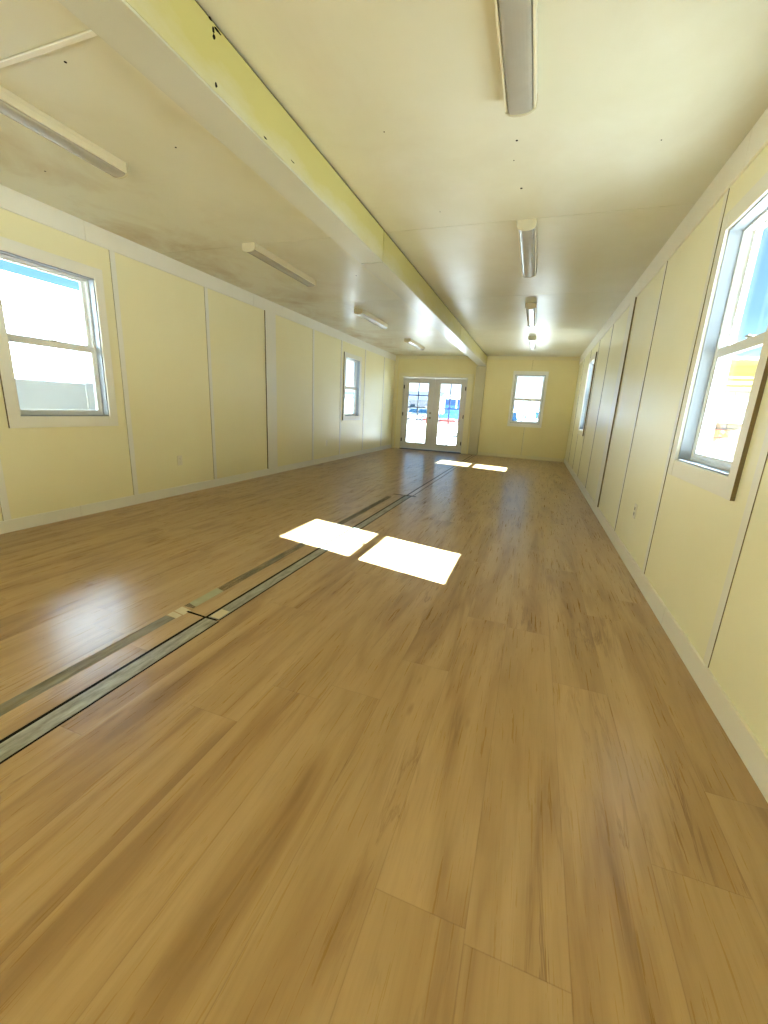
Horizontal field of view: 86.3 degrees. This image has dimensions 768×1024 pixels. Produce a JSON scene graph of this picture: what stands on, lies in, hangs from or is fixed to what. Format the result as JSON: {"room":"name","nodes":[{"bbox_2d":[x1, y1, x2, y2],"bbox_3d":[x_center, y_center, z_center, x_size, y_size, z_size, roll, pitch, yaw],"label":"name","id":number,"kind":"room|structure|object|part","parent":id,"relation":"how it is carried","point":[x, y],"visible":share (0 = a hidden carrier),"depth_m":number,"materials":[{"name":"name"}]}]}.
{"room":"empty portable building","nodes":[
{"label":"empty portable building","id":0,"kind":"room"},
{"bbox_2d":[0,208,394,520],"bbox_3d":[-3.079,-1.228,3.348,0.150,2.760,19.368,8,15,19],"label":"wall","id":1,"kind":"structure","parent":0,"point":[46,469],"depth_m":4.89,"materials":[{"name":"beige paint"}]},
{"bbox_2d":[0,459,10,520],"bbox_3d":[-3.089,-1.093,3.129,0.004,2.395,0.055,8,15,19],"label":"trim","id":2,"kind":"structure","parent":1,"relation":"attached to","point":[5,509],"depth_m":3.38,"materials":[{"name":"white paint"}]},
{"bbox_2d":[0,236,118,427],"bbox_3d":[-2.937,-1.494,3.630,0.168,1.440,0.951,8,15,19],"label":"window","id":3,"kind":"structure","parent":1,"relation":"in","point":[90,279],"depth_m":3.72,"materials":[{"name":"white paint"}]},
{"bbox_3d":[-2.968,-1.785,3.580,0.026,0.616,0.735,8,15,19],"label":"sash","id":4,"kind":"part","parent":3,"relation":"part of","materials":[{"name":"white plastic"}]},
{"bbox_3d":[-2.963,-1.215,3.712,0.026,0.619,0.735,8,15,19],"label":"sash","id":5,"kind":"part","parent":3,"relation":"part of","materials":[{"name":"white plastic"}]},
{"bbox_3d":[-2.961,-0.928,3.779,0.010,0.008,0.535,8,15,19],"label":"lift rail","id":6,"kind":"part","parent":3,"relation":"part of","materials":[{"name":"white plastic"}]},
{"bbox_2d":[109,250,138,494],"bbox_3d":[-2.680,-1.352,4.233,0.004,2.395,0.055,8,15,19],"label":"trim","id":7,"kind":"structure","parent":1,"relation":"attached to","point":[111,253],"depth_m":4.20,"materials":[{"name":"white paint"}]},
{"bbox_2d":[177,455,182,464],"bbox_3d":[-2.506,-0.634,5.029,0.009,0.118,0.072,8,15,19],"label":"wall outlet","id":8,"kind":"object","parent":1,"relation":"attached to","point":[179,458],"visible":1,"depth_m":5.03,"materials":[{"name":"beige plastic"}]},
{"bbox_2d":[0,444,390,533],"bbox_3d":[-3.067,0.068,3.648,0.014,0.105,19.365,8,15,19],"label":"baseboard","id":9,"kind":"structure","parent":1,"relation":"attached to","point":[16,524],"depth_m":4.60,"materials":[{"name":"white paint"}]},
{"bbox_2d":[0,184,395,360],"bbox_3d":[-2.941,-2.379,3.027,0.016,0.160,19.365,8,15,19],"label":"trim","id":10,"kind":"structure","parent":1,"relation":"attached to","point":[11,200],"depth_m":4.23,"materials":[{"name":"white paint"}]},
{"bbox_2d":[204,287,216,478],"bbox_3d":[-2.263,-1.616,5.356,0.004,2.395,0.055,8,15,19],"label":"trim","id":11,"kind":"structure","parent":1,"relation":"attached to","point":[205,288],"depth_m":5.33,"materials":[{"name":"white paint"}]},
{"bbox_2d":[264,310,277,468],"bbox_3d":[-1.807,-1.901,6.569,0.016,2.395,0.267,8,15,19],"label":"trim","id":12,"kind":"structure","parent":1,"relation":"attached to","point":[269,318],"depth_m":6.53,"materials":[{"name":"white paint"}]},
{"bbox_2d":[312,329,314,459],"bbox_3d":[-1.351,-2.194,7.814,0.004,2.395,0.055,8,15,19],"label":"trim","id":13,"kind":"structure","parent":1,"relation":"attached to","point":[313,329],"depth_m":7.85,"materials":[{"name":"white paint"}]},
{"bbox_2d":[339,340,342,454],"bbox_3d":[-0.943,-2.452,8.914,0.004,2.395,0.055,8,15,19],"label":"trim","id":14,"kind":"structure","parent":1,"relation":"attached to","point":[341,340],"depth_m":8.88,"materials":[{"name":"white paint"}]},
{"bbox_2d":[342,352,361,419],"bbox_3d":[-0.792,-2.851,9.407,0.170,1.440,0.965,8,15,19],"label":"window","id":15,"kind":"structure","parent":1,"relation":"in","point":[355,415],"depth_m":9.64,"materials":[{"name":"white paint"}]},
{"bbox_3d":[-0.825,-3.143,9.356,0.026,0.616,0.747,8,15,19],"label":"sash","id":16,"kind":"part","parent":15,"relation":"part of","materials":[{"name":"white plastic"}]},
{"bbox_3d":[-0.820,-2.572,9.489,0.026,0.619,0.747,8,15,19],"label":"sash","id":17,"kind":"part","parent":15,"relation":"part of","materials":[{"name":"white plastic"}]},
{"bbox_3d":[-0.824,-2.857,9.423,0.076,1.230,0.775,8,15,19],"label":"frame","id":18,"kind":"part","parent":15,"relation":"part of","materials":[{"name":"white plastic"}]},
{"bbox_2d":[362,350,365,449],"bbox_3d":[-0.493,-2.737,10.126,0.004,2.395,0.055,8,15,19],"label":"trim","id":19,"kind":"structure","parent":1,"relation":"attached to","point":[365,350],"depth_m":10.12,"materials":[{"name":"white paint"}]},
{"bbox_2d":[380,357,384,445],"bbox_3d":[-0.035,-3.027,11.361,0.004,2.395,0.055,8,15,19],"label":"trim","id":20,"kind":"structure","parent":1,"relation":"attached to","point":[384,357],"depth_m":11.33,"materials":[{"name":"white paint"}]},
{"bbox_2d":[0,448,767,1023],"bbox_3d":[-0.773,0.492,2.897,5.212,0.120,19.668,8,15,19],"label":"floor","id":21,"kind":"structure","parent":0,"point":[454,765],"depth_m":1.34,"materials":[{"name":"wood"}]},
{"bbox_2d":[0,615,174,715],"bbox_3d":[-2.638,1.504,-1.707,0.070,0.001,8.635,8,15,19],"label":"strip","id":22,"kind":"object","parent":21,"relation":"on","point":[27,695],"visible":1,"depth_m":1.79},
{"bbox_2d":[0,617,219,763],"bbox_3d":[-2.423,1.523,-1.745,0.110,0.003,8.704,8,15,19],"label":"strip","id":23,"kind":"object","parent":21,"relation":"on","point":[36,729],"visible":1,"depth_m":1.64,"materials":[{"name":"black"}]},
{"bbox_2d":[167,612,180,617],"bbox_3d":[-1.160,0.570,2.267,0.082,0.001,0.040,10,16,27],"label":"tape piece","id":24,"kind":"object","parent":21,"relation":"on","point":[172,614],"visible":1,"depth_m":2.27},
{"bbox_2d":[175,607,190,614],"bbox_3d":[-1.139,0.558,2.317,0.092,0.001,0.055,11,16,29],"label":"tape piece","id":25,"kind":"object","parent":21,"relation":"on","point":[181,610],"visible":1,"depth_m":2.32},
{"bbox_2d":[187,611,216,620],"bbox_3d":[-1.011,0.576,2.268,0.215,0.004,0.010,9,15,23],"label":"strip","id":26,"kind":"object","parent":21,"relation":"on","point":[187,611],"depth_m":2.27,"materials":[{"name":"black"}]},
{"bbox_2d":[186,496,390,606],"bbox_3d":[-0.525,0.168,3.980,0.068,0.001,3.540,8,15,19],"label":"strip","id":27,"kind":"object","parent":21,"relation":"on","point":[333,527],"visible":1,"depth_m":3.40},
{"bbox_2d":[190,588,222,606],"bbox_3d":[-1.077,0.516,2.492,0.068,0.001,0.250,8,15,19],"label":"tape piece","id":28,"kind":"object","parent":27,"relation":"on","point":[202,599],"visible":1,"depth_m":2.48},
{"bbox_2d":[206,496,410,620],"bbox_3d":[-0.305,0.180,3.968,0.099,0.003,3.758,8,15,19],"label":"strip","id":29,"kind":"object","parent":21,"relation":"on","point":[241,600],"visible":1,"depth_m":3.00,"materials":[{"name":"black"}]},
{"bbox_2d":[211,609,228,618],"bbox_3d":[-0.919,0.572,2.296,0.060,0.001,0.095,8,15,19],"label":"tape piece","id":30,"kind":"object","parent":29,"relation":"on","point":[219,614],"visible":1,"depth_m":2.29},
{"bbox_2d":[408,455,474,495],"bbox_3d":[1.455,-0.923,8.668,0.097,0.003,6.458,8,15,19],"label":"strip","id":31,"kind":"object","parent":21,"relation":"on","point":[430,482],"visible":1,"depth_m":7.26,"materials":[{"name":"black"}]},
{"bbox_2d":[468,366,485,454],"bbox_3d":[2.586,-2.796,11.400,0.257,2.397,0.100,8,15,19],"label":"wall post","id":32,"kind":"object","parent":21,"relation":"on","point":[480,370],"visible":1,"depth_m":11.34,"materials":[{"name":"yellow paint"}]},
{"bbox_2d":[0,0,767,356],"bbox_3d":[-0.635,-2.188,2.216,5.212,0.102,19.668,8,15,19],"label":"ceiling","id":33,"kind":"structure","parent":0,"point":[641,104],"depth_m":2.40,"materials":[{"name":"paint"}]},
{"bbox_2d":[0,30,97,67],"bbox_3d":[-2.043,-2.157,2.021,2.400,0.006,0.023,8,15,19],"label":"trim","id":34,"kind":"structure","parent":33,"relation":"attached to","point":[88,34],"depth_m":1.84,"materials":[{"name":"white paint"}]},
{"bbox_2d":[0,86,128,178],"bbox_3d":[-1.985,-2.162,2.205,0.146,0.079,1.220,8,15,19],"label":"ceiling light","id":35,"kind":"object","parent":33,"relation":"attached to","point":[12,106],"visible":1,"depth_m":2.37,"materials":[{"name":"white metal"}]},
{"bbox_2d":[57,0,486,365],"bbox_3d":[-0.601,-2.010,2.245,0.211,0.258,19.368,8,15,19],"label":"ceiling beam","id":36,"kind":"structure","parent":33,"relation":"attached to","point":[175,45],"depth_m":1.95,"materials":[{"name":"yellow"}]},
{"bbox_2d":[242,242,315,286],"bbox_3d":[-1.116,-2.713,4.549,0.146,0.079,1.220,8,15,19],"label":"ceiling light","id":37,"kind":"object","parent":33,"relation":"attached to","point":[252,248],"visible":1,"depth_m":4.37,"materials":[{"name":"white plastic"}]},
{"bbox_2d":[354,309,387,328],"bbox_3d":[-0.202,-3.292,7.012,0.146,0.079,1.220,8,15,19],"label":"ceiling light","id":38,"kind":"object","parent":33,"relation":"attached to","point":[362,313],"visible":1,"depth_m":6.84,"materials":[{"name":"white plastic"}]},
{"bbox_2d":[404,338,424,349],"bbox_3d":[0.715,-3.873,9.484,0.146,0.079,1.220,8,15,19],"label":"ceiling light","id":39,"kind":"object","parent":33,"relation":"attached to","point":[410,341],"visible":1,"depth_m":9.26,"materials":[{"name":"white plastic"}]},
{"bbox_2d":[494,0,537,116],"bbox_3d":[0.461,-1.842,1.438,0.146,0.079,1.220,8,15,19],"label":"ceiling light","id":40,"kind":"object","parent":33,"relation":"attached to","point":[516,20],"visible":1,"depth_m":1.66,"materials":[{"name":"white plastic"}]},
{"bbox_2d":[517,218,536,277],"bbox_3d":[1.331,-2.393,3.782,0.146,0.079,1.220,8,15,19],"label":"ceiling light","id":41,"kind":"object","parent":33,"relation":"attached to","point":[526,228],"visible":1,"depth_m":3.56,"materials":[{"name":"white plastic"}]},
{"bbox_2d":[525,303,536,326],"bbox_3d":[2.217,-2.955,6.172,0.146,0.079,1.220,8,15,19],"label":"ceiling light","id":42,"kind":"object","parent":33,"relation":"attached to","point":[530,308],"visible":1,"depth_m":5.94,"materials":[{"name":"white plastic"}]},
{"bbox_2d":[528,336,535,349],"bbox_3d":[3.080,-3.501,8.498,0.146,0.079,1.220,8,15,19],"label":"ceiling light","id":43,"kind":"object","parent":33,"relation":"attached to","point":[531,339],"visible":1,"depth_m":8.20,"materials":[{"name":"white plastic"}]},
{"bbox_2d":[394,356,579,458],"bbox_3d":[2.614,-3.002,11.478,5.212,2.760,0.150,8,15,19],"label":"wall","id":44,"kind":"structure","parent":0,"point":[550,440],"depth_m":11.10,"materials":[{"name":"yellow paint"}]},
{"bbox_2d":[391,359,397,447],"bbox_3d":[0.314,-3.205,12.191,0.085,2.575,0.020,8,15,19],"label":"trim","id":45,"kind":"structure","parent":44,"relation":"attached to","point":[396,361],"depth_m":12.18,"materials":[{"name":"yellow paint"}]},
{"bbox_2d":[395,376,403,447],"bbox_3d":[0.454,-2.952,12.200,0.138,2.095,0.018,8,15,19],"label":"trim","id":46,"kind":"structure","parent":44,"relation":"attached to","point":[400,386],"depth_m":12.18,"materials":[{"name":"yellow paint"}]},
{"bbox_2d":[401,377,434,449],"bbox_3d":[0.962,-2.881,12.032,0.917,2.031,0.122,8,15,19],"label":"door","id":47,"kind":"structure","parent":44,"relation":"in","point":[414,445],"depth_m":12.05,"materials":[{"name":"grey paint"}]},
{"bbox_2d":[407,383,427,441],"bbox_3d":[0.982,-2.908,12.061,0.590,1.700,0.020,8,15,19],"label":"grille","id":48,"kind":"object","parent":47,"relation":"attached to","point":[408,384],"depth_m":12.03,"materials":[{"name":"grey"}]},
{"bbox_3d":[0.974,-2.902,12.038,0.626,1.736,0.010,8,15,19],"label":"lite frame","id":49,"kind":"part","parent":47,"relation":"part of","materials":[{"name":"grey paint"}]},
{"bbox_2d":[399,448,460,453],"bbox_3d":[1.368,-1.834,12.198,1.865,0.022,0.180,8,15,19],"label":"trim","id":50,"kind":"structure","parent":44,"relation":"attached to","point":[399,448],"depth_m":12.11,"materials":[{"name":"brown metal"}]},
{"bbox_2d":[429,378,435,449],"bbox_3d":[1.405,-2.823,11.894,0.033,2.031,0.010,8,15,19],"label":"door frame","id":51,"kind":"structure","parent":44,"relation":"attached to","point":[435,378],"depth_m":11.87,"materials":[{"name":"grey paint"}]},
{"bbox_2d":[396,355,469,358],"bbox_3d":[1.458,-4.345,11.502,2.377,0.085,0.012,8,15,19],"label":"trim","id":52,"kind":"structure","parent":44,"relation":"attached to","point":[397,356],"depth_m":11.55,"materials":[{"name":"yellow paint"}]},
{"bbox_2d":[400,376,467,452],"bbox_3d":[1.425,-2.850,11.953,1.865,2.075,0.154,8,15,19],"label":"trim","id":53,"kind":"structure","parent":44,"relation":"attached to","point":[404,376],"depth_m":11.76,"materials":[{"name":"grey paint"}]},
{"bbox_2d":[399,373,473,377],"bbox_3d":[1.458,-3.882,11.608,2.160,0.094,0.018,8,15,19],"label":"trim","id":54,"kind":"structure","parent":44,"relation":"attached to","point":[400,374],"depth_m":11.58,"materials":[{"name":"yellow paint"}]},
{"bbox_2d":[430,378,466,451],"bbox_3d":[1.840,-2.767,11.761,0.922,2.031,0.071,8,15,19],"label":"door","id":55,"kind":"structure","parent":44,"relation":"in","point":[434,446],"depth_m":11.76,"materials":[{"name":"grey paint"}]},
{"bbox_2d":[437,384,459,444],"bbox_3d":[1.860,-2.787,11.763,0.580,1.700,0.020,8,15,19],"label":"grille","id":56,"kind":"object","parent":55,"relation":"attached to","point":[439,391],"depth_m":11.75,"materials":[{"name":"grey"}]},
{"bbox_3d":[1.852,-2.782,11.740,0.616,1.736,0.010,8,15,19],"label":"lite frame","id":57,"kind":"part","parent":55,"relation":"part of","materials":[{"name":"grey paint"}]},
{"bbox_2d":[461,378,473,453],"bbox_3d":[2.346,-2.692,11.559,0.153,2.095,0.018,8,15,19],"label":"trim","id":58,"kind":"structure","parent":44,"relation":"attached to","point":[470,380],"depth_m":11.54,"materials":[{"name":"yellow paint"}]},
{"bbox_2d":[478,452,563,461],"bbox_3d":[3.744,-1.524,11.318,2.275,0.090,0.012,8,15,19],"label":"baseboard","id":59,"kind":"structure","parent":44,"relation":"attached to","point":[479,453],"depth_m":11.29,"materials":[{"name":"yellow paint"}]},
{"bbox_2d":[521,427,525,454],"bbox_3d":[3.808,-1.930,11.202,0.030,0.760,0.005,8,15,19],"label":"trim","id":60,"kind":"structure","parent":44,"relation":"attached to","point":[524,427],"depth_m":11.19,"materials":[{"name":"yellow paint"}]},
{"bbox_2d":[507,371,548,427],"bbox_3d":[3.857,-3.019,11.003,0.882,1.440,0.168,8,15,19],"label":"window","id":61,"kind":"structure","parent":44,"relation":"in","point":[516,374],"depth_m":10.96,"materials":[{"name":"white paint"}]},
{"bbox_3d":[3.846,-2.740,11.089,0.714,0.619,0.026,8,15,19],"label":"sash","id":62,"kind":"part","parent":61,"relation":"part of","materials":[{"name":"white plastic"}]},
{"bbox_3d":[3.887,-3.313,10.978,0.714,0.616,0.026,8,15,19],"label":"sash","id":63,"kind":"part","parent":61,"relation":"part of","materials":[{"name":"white plastic"}]},
{"bbox_2d":[488,356,579,359],"bbox_3d":[3.878,-4.013,10.683,2.289,0.085,0.012,8,15,19],"label":"trim","id":64,"kind":"structure","parent":44,"relation":"attached to","point":[489,357],"depth_m":10.71,"materials":[{"name":"yellow paint"}]},
{"bbox_2d":[565,144,767,753],"bbox_3d":[1.676,-0.576,1.738,0.150,2.760,19.368,8,15,19],"label":"wall","id":65,"kind":"structure","parent":0,"point":[696,530],"depth_m":2.65,"materials":[{"name":"beige paint"}]},
{"bbox_2d":[568,359,584,459],"bbox_3d":[4.486,-2.332,9.562,0.004,2.365,0.055,8,15,19],"label":"trim","id":66,"kind":"structure","parent":65,"relation":"attached to","point":[584,359],"depth_m":9.53,"materials":[{"name":"beige paint"}]},
{"bbox_2d":[577,352,596,435],"bbox_3d":[3.942,-2.203,7.798,0.170,1.465,0.975,8,15,19],"label":"window","id":67,"kind":"structure","parent":65,"relation":"in","point":[592,361],"depth_m":8.08,"materials":[{"name":"beige paint"}]},
{"bbox_2d":[577,342,599,476],"bbox_3d":[3.657,-1.807,7.328,0.004,2.365,0.055,8,15,19],"label":"trim","id":68,"kind":"structure","parent":65,"relation":"attached to","point":[599,342],"depth_m":7.29,"materials":[{"name":"beige paint"}]},
{"bbox_2d":[585,324,613,487],"bbox_3d":[3.209,-1.524,6.122,0.004,2.365,0.055,8,15,19],"label":"trim","id":69,"kind":"structure","parent":65,"relation":"attached to","point":[613,324],"depth_m":6.09,"materials":[{"name":"beige paint"}]},
{"bbox_2d":[594,297,636,506],"bbox_3d":[2.746,-1.234,4.890,0.016,2.365,0.267,8,15,19],"label":"trim","id":70,"kind":"structure","parent":65,"relation":"attached to","point":[633,303],"depth_m":4.83,"materials":[{"name":"beige paint"}]},
{"bbox_2d":[632,503,637,518],"bbox_3d":[2.070,-0.007,3.381,0.009,0.118,0.072,8,15,19],"label":"wall outlet","id":71,"kind":"object","parent":65,"relation":"attached to","point":[636,505],"visible":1,"depth_m":3.37,"materials":[{"name":"beige plastic"}]},
{"bbox_2d":[613,261,667,530],"bbox_3d":[2.328,-0.965,3.745,0.004,2.365,0.055,8,15,19],"label":"trim","id":72,"kind":"structure","parent":65,"relation":"attached to","point":[667,261],"depth_m":3.71,"materials":[{"name":"beige paint"}]},
{"bbox_2d":[564,458,767,802],"bbox_3d":[1.533,0.695,2.089,0.014,0.113,19.365,8,15,19],"label":"baseboard","id":73,"kind":"structure","parent":65,"relation":"attached to","point":[753,755],"depth_m":1.87,"materials":[{"name":"beige paint"}]},
{"bbox_2d":[579,108,767,363],"bbox_3d":[1.657,-1.737,1.472,0.016,0.182,19.365,8,15,19],"label":"trim","id":74,"kind":"structure","parent":65,"relation":"attached to","point":[755,141],"depth_m":2.69,"materials":[{"name":"beige paint"}]},
{"bbox_2d":[642,188,729,573],"bbox_3d":[1.922,-0.708,2.651,0.004,2.365,0.055,8,15,19],"label":"trim","id":75,"kind":"structure","parent":65,"relation":"attached to","point":[727,191],"depth_m":2.60,"materials":[{"name":"beige paint"}]},
{"bbox_2d":[667,171,767,500],"bbox_3d":[1.805,-0.849,2.037,0.168,1.465,0.942,8,15,19],"label":"window","id":76,"kind":"structure","parent":65,"relation":"in","point":[742,228],"depth_m":2.29,"materials":[{"name":"beige paint"}]},
{"bbox_3d":[1.772,-0.270,2.181,0.010,0.008,0.542,8,15,19],"label":"lift rail","id":77,"kind":"part","parent":76,"relation":"part of","materials":[{"name":"white plastic"}]},
{"bbox_3d":[1.836,-0.844,2.022,0.076,1.255,0.770,8,15,19],"label":"frame","id":78,"kind":"part","parent":76,"relation":"part of","materials":[{"name":"white plastic"}]},
{"bbox_3d":[1.803,-0.557,2.102,0.026,0.629,0.742,8,15,19],"label":"sash","id":79,"kind":"part","parent":76,"relation":"part of","materials":[{"name":"white plastic"}]},
{"bbox_3d":[1.867,-1.130,1.944,0.026,0.631,0.742,8,15,19],"label":"sash","id":80,"kind":"part","parent":76,"relation":"part of","materials":[{"name":"white plastic"}]},
{"bbox_2d":[703,426,767,667],"bbox_3d":[1.520,-0.453,1.568,0.004,2.365,0.055,8,15,19],"label":"trim","id":81,"kind":"structure","parent":65,"relation":"attached to","point":[761,463],"depth_m":1.72,"materials":[{"name":"beige paint"}]},
{"label":"outside","id":82,"kind":"structure","parent":0,"visible":0},
{"bbox_2d":[406,420,457,444],"bbox_3d":[3.214,-14.949,66.287,280.000,0.300,310.000,8,15,19],"label":"ground","id":83,"kind":"structure","parent":82,"point":[411,424],"depth_m":27.87,"materials":[{"name":"white"}]},
{"bbox_2d":[0,270,95,409],"bbox_3d":[-7.606,-0.854,2.004,2.818,2.950,10.870,8,15,19],"label":"window glass","id":84,"kind":"object","parent":83,"relation":"on","point":[45,377],"visible":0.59,"depth_m":5.70,"materials":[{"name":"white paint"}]},
{"bbox_2d":[345,395,352,412],"bbox_3d":[-7.989,-13.309,51.169,9.600,2.850,6.800,8,15,19],"label":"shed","id":85,"kind":"object","parent":83,"relation":"on","point":[348,398],"visible":0.02,"depth_m":48.49,"materials":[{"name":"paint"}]},
{"bbox_2d":[408,408,426,421],"bbox_3d":[4.318,-13.456,56.401,4.710,1.780,1.900,9,16,23],"label":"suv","id":86,"kind":"object","parent":83,"relation":"on","point":[412,412],"visible":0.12,"depth_m":55.32,"materials":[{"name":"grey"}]},
{"bbox_2d":[408,391,446,420],"bbox_3d":[5.054,-16.677,64.106,9.000,4.300,8.800,8,15,19],"label":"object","id":87,"kind":"structure","parent":83,"relation":"on","point":[423,400],"depth_m":60.30,"materials":[{"name":"white"}]},
{"bbox_2d":[345,392,538,419],"bbox_3d":[46.334,-42.556,166.672,270.000,8.058,55.000,8,15,19],"label":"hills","id":88,"kind":"structure","parent":83,"relation":"on","point":[522,408],"depth_m":155.59,"materials":[{"name":"white"}]},
{"bbox_2d":[439,418,454,424],"bbox_3d":[7.628,-10.885,49.221,1.800,0.660,0.592,8,15,19],"label":"barrier","id":89,"kind":"object","parent":83,"relation":"on","point":[441,422],"visible":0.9,"depth_m":49.07,"materials":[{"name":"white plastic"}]},
{"bbox_2d":[438,409,458,422],"bbox_3d":[9.051,-12.592,53.751,5.610,1.880,1.900,6,15,14],"label":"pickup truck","id":90,"kind":"object","parent":83,"relation":"on","point":[453,414],"visible":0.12,"depth_m":52.88,"materials":[{"name":"blue metal"}]},
{"bbox_2d":[439,395,459,422],"bbox_3d":[11.307,-15.469,61.524,5.300,3.850,7.800,8,15,19],"label":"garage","id":91,"kind":"structure","parent":83,"relation":"on","point":[444,401],"depth_m":58.45,"materials":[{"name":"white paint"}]},
{"bbox_3d":[9.450,-14.799,58.515,1.500,2.550,0.060,8,15,19],"label":"garage door","id":92,"kind":"part","parent":91,"relation":"part of","materials":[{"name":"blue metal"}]},
{"bbox_2d":[512,410,521,420],"bbox_3d":[7.534,-5.429,25.445,1.900,1.780,4.710,8,15,19],"label":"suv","id":93,"kind":"object","parent":83,"relation":"on","point":[516,413],"visible":0.06,"depth_m":23.14,"materials":[{"name":"white paint"}]},
{"bbox_2d":[522,410,538,421],"bbox_3d":[11.416,-6.516,30.301,1.900,1.880,5.610,2,14,-3],"label":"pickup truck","id":94,"kind":"object","parent":83,"relation":"on","point":[530,416],"visible":0.08,"depth_m":29.44,"materials":[{"name":"white paint"}]},
{"bbox_2d":[527,384,537,409],"bbox_3d":[19.599,-14.244,54.912,1.400,5.550,0.232,8,15,19],"label":"utility pole","id":95,"kind":"object","parent":83,"relation":"on","point":[532,387],"visible":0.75,"depth_m":54.45,"materials":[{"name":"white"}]},
{"bbox_2d":[709,356,758,459],"bbox_3d":[10.377,-2.102,10.373,5.850,3.030,3.250,8,15,19],"label":"shed","id":96,"kind":"object","parent":83,"relation":"on","point":[742,369],"visible":0.02,"depth_m":9.43,"materials":[{"name":"white"}]},
{"bbox_2d":[713,430,729,437],"bbox_3d":[7.823,-1.849,9.615,0.400,0.160,0.278,8,15,19],"label":"box","id":97,"kind":"object","parent":96,"relation":"attached to","point":[717,433],"visible":0.56,"depth_m":9.47,"materials":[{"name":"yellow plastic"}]},
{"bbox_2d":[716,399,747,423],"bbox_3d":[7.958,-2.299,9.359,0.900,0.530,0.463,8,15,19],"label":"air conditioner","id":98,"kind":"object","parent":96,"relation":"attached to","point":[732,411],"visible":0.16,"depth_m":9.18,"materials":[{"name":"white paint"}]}
]}

